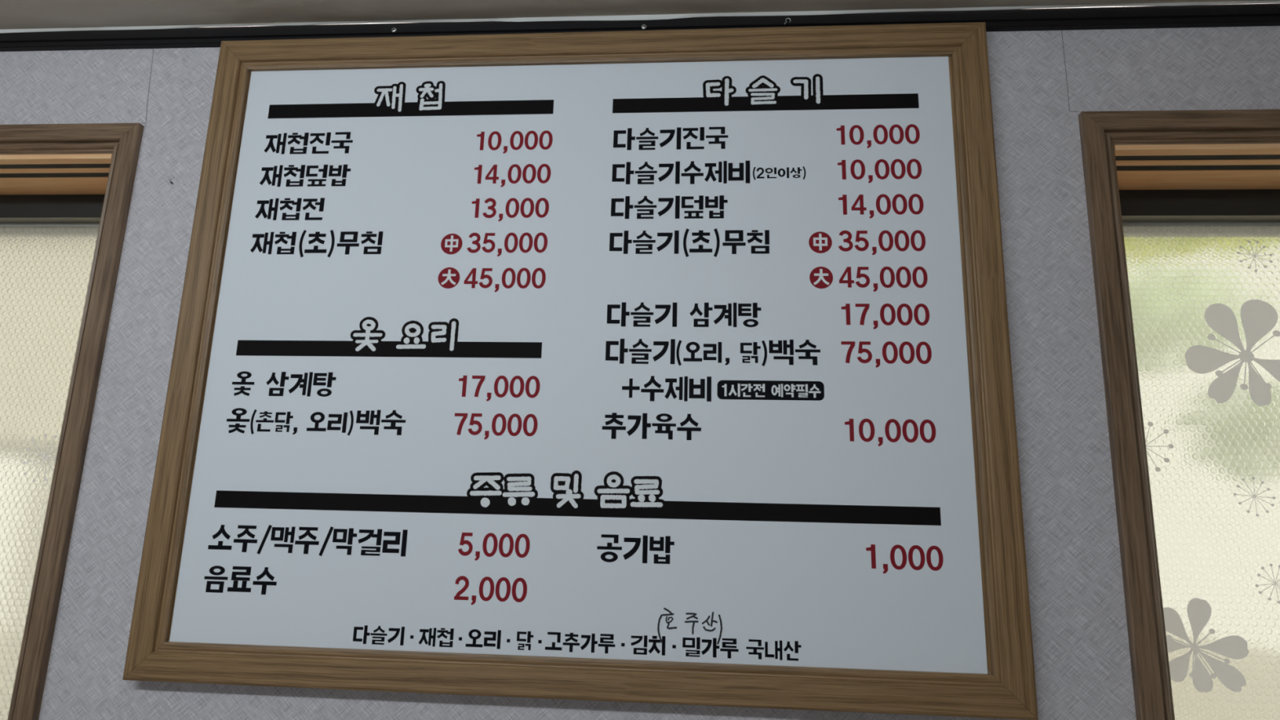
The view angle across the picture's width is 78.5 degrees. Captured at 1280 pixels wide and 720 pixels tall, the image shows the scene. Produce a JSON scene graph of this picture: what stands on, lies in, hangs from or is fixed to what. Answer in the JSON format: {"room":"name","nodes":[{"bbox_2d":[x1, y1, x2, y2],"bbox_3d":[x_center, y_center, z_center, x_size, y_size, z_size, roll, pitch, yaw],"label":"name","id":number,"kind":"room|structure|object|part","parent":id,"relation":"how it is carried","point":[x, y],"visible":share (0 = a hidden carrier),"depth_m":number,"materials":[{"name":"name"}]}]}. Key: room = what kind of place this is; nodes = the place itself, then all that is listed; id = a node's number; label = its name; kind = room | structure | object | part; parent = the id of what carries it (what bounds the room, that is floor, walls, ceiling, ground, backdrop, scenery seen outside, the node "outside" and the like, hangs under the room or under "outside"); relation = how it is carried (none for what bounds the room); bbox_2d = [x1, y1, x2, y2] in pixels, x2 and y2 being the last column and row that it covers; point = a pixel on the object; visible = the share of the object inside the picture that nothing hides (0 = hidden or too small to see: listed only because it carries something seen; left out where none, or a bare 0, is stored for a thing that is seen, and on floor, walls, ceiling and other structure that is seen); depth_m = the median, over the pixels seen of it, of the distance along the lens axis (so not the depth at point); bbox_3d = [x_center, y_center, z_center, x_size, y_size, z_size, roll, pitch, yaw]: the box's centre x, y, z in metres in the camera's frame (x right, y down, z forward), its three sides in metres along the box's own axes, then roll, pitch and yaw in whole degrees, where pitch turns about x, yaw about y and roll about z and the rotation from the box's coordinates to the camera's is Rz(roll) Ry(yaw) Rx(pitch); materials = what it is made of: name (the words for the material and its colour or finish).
{"room":"restaurant interior","nodes":[
{"label":"restaurant interior","id":0,"kind":"room"},
{"bbox_2d":[0,3,1279,719],"bbox_3d":[-0.102,0.642,1.113,5.200,2.500,0.220,1,-12,5],"label":"wall","id":1,"kind":"structure","parent":0,"point":[1041,82],"depth_m":1.13,"materials":[{"name":"paper"}]},
{"bbox_2d":[0,123,143,719],"bbox_3d":[-1.357,0.268,1.284,1.078,1.299,0.228,1,-12,5],"label":"window","id":2,"kind":"structure","parent":1,"relation":"in","point":[66,189],"depth_m":1.33,"materials":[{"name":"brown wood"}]},
{"bbox_2d":[22,433,57,482],"bbox_3d":[-1.021,0.168,1.348,0.085,0.084,0.001,1,-12,5],"label":"print","id":3,"kind":"object","parent":2,"relation":"attached to","point":[45,434],"depth_m":1.35},
{"bbox_3d":[-1.337,-0.265,1.454,0.980,0.029,0.026,1,-12,5],"label":"sash rail","id":4,"kind":"part","parent":2,"relation":"part of","materials":[{"name":"silver metal"}]},
{"bbox_3d":[-1.353,0.279,1.334,1.020,1.228,0.024,1,-12,5],"label":"frame","id":5,"kind":"part","parent":2,"relation":"part of","materials":[{"name":"grey metal"}]},
{"bbox_3d":[-1.347,-0.366,1.312,1.077,0.048,0.016,1,-12,5],"label":"casing rail","id":6,"kind":"part","parent":2,"relation":"part of","materials":[{"name":"brown wood"}]},
{"bbox_2d":[122,22,1038,719],"bbox_3d":[-0.092,-0.033,1.130,1.208,0.984,0.029,1,-12,5],"label":"menu board","id":7,"kind":"object","parent":1,"relation":"attached to","point":[673,366],"visible":1,"depth_m":1.11,"materials":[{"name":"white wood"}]},
{"bbox_3d":[-0.662,-0.038,1.176,0.056,0.974,0.029,1,-12,5],"label":"frame rail","id":8,"kind":"part","parent":7,"relation":"part of","materials":[{"name":"brown wood"}]},
{"bbox_2d":[391,27,396,32],"bbox_3d":[-0.397,-0.533,1.264,0.008,0.008,0.002,1,-12,5],"label":"screw","id":9,"kind":"object","parent":7,"relation":"attached to","point":[393,29],"visible":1,"depth_m":1.26,"materials":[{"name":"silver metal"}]},
{"bbox_3d":[-0.103,0.416,1.033,1.200,0.056,0.029,1,-12,5],"label":"frame rail","id":10,"kind":"part","parent":7,"relation":"part of","materials":[{"name":"brown wood"}]},
{"bbox_3d":[-0.080,-0.482,1.226,1.200,0.056,0.029,1,-12,5],"label":"frame rail","id":11,"kind":"part","parent":7,"relation":"part of","materials":[{"name":"brown wood"}]},
{"bbox_2d":[641,24,646,29],"bbox_3d":[0.006,-0.524,1.230,0.008,0.008,0.002,1,-12,5],"label":"screw","id":12,"kind":"object","parent":7,"relation":"attached to","point":[643,26],"visible":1,"depth_m":1.23,"materials":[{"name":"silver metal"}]},
{"bbox_3d":[0.478,-0.028,1.084,0.056,0.974,0.029,1,-12,5],"label":"frame rail","id":13,"kind":"part","parent":7,"relation":"part of","materials":[{"name":"brown wood"}]},
{"bbox_2d":[0,3,1279,51],"bbox_3d":[-0.076,-0.526,1.245,5.200,0.029,0.012,1,-12,5],"label":"trim","id":14,"kind":"structure","parent":1,"relation":"attached to","point":[1264,14],"depth_m":1.23,"materials":[{"name":"black"}]},
{"bbox_2d":[1078,109,1279,719],"bbox_3d":[1.174,0.301,1.079,1.078,1.299,0.228,1,-12,5],"label":"window","id":15,"kind":"structure","parent":1,"relation":"in","point":[1183,206],"depth_m":1.18,"materials":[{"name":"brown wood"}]},
{"bbox_3d":[0.653,0.272,1.017,0.048,1.299,0.016,1,-12,5],"label":"casing rail","id":16,"kind":"part","parent":15,"relation":"part of","materials":[{"name":"brown wood"}]},
{"bbox_2d":[1145,422,1173,471],"bbox_3d":[0.782,0.134,1.215,0.087,0.081,0.001,1,-12,5],"label":"print","id":17,"kind":"object","parent":15,"relation":"attached to","point":[1166,431],"depth_m":1.21},
{"bbox_3d":[1.184,-0.333,1.107,1.077,0.048,0.016,1,-12,5],"label":"casing rail","id":18,"kind":"part","parent":15,"relation":"part of","materials":[{"name":"brown wood"}]},
{"bbox_3d":[1.178,0.312,1.129,1.020,1.228,0.024,1,-12,5],"label":"frame","id":19,"kind":"part","parent":15,"relation":"part of","materials":[{"name":"grey metal"}]},
{"bbox_3d":[1.194,-0.232,1.248,0.980,0.029,0.026,1,-12,5],"label":"sash rail","id":20,"kind":"part","parent":15,"relation":"part of","materials":[{"name":"silver metal"}]},
{"bbox_2d":[1163,597,1248,693],"bbox_3d":[0.823,0.418,1.150,0.131,0.133,0.001,1,-12,5],"label":"print","id":21,"kind":"object","parent":15,"relation":"attached to","point":[1199,611],"depth_m":1.15},
{"bbox_2d":[1185,299,1279,406],"bbox_3d":[0.951,-0.013,1.233,0.179,0.173,0.001,1,-12,5],"label":"print","id":22,"kind":"object","parent":15,"relation":"attached to","point":[1258,317],"depth_m":1.24},
{"bbox_2d":[1233,476,1275,516],"bbox_3d":[0.931,0.207,1.187,0.060,0.059,0.001,1,-12,5],"label":"print","id":23,"kind":"object","parent":15,"relation":"attached to","point":[1253,477],"depth_m":1.19},
{"bbox_2d":[1236,240,1272,271],"bbox_3d":[0.992,-0.167,1.264,0.054,0.053,0.001,1,-12,5],"label":"print","id":24,"kind":"object","parent":15,"relation":"attached to","point":[1249,242],"depth_m":1.26},
{"bbox_2d":[1255,563,1279,604],"bbox_3d":[0.940,0.331,1.159,0.057,0.057,0.001,1,-12,5],"label":"print","id":25,"kind":"object","parent":15,"relation":"attached to","point":[1274,582],"depth_m":1.16},
{"bbox_2d":[0,0,1279,33],"bbox_3d":[-0.236,-0.983,-0.799,5.200,0.009,4.186,1,-12,5],"label":"ceiling","id":26,"kind":"structure","parent":0,"point":[15,15],"depth_m":1.23,"materials":[{"name":"paper"}]}
]}

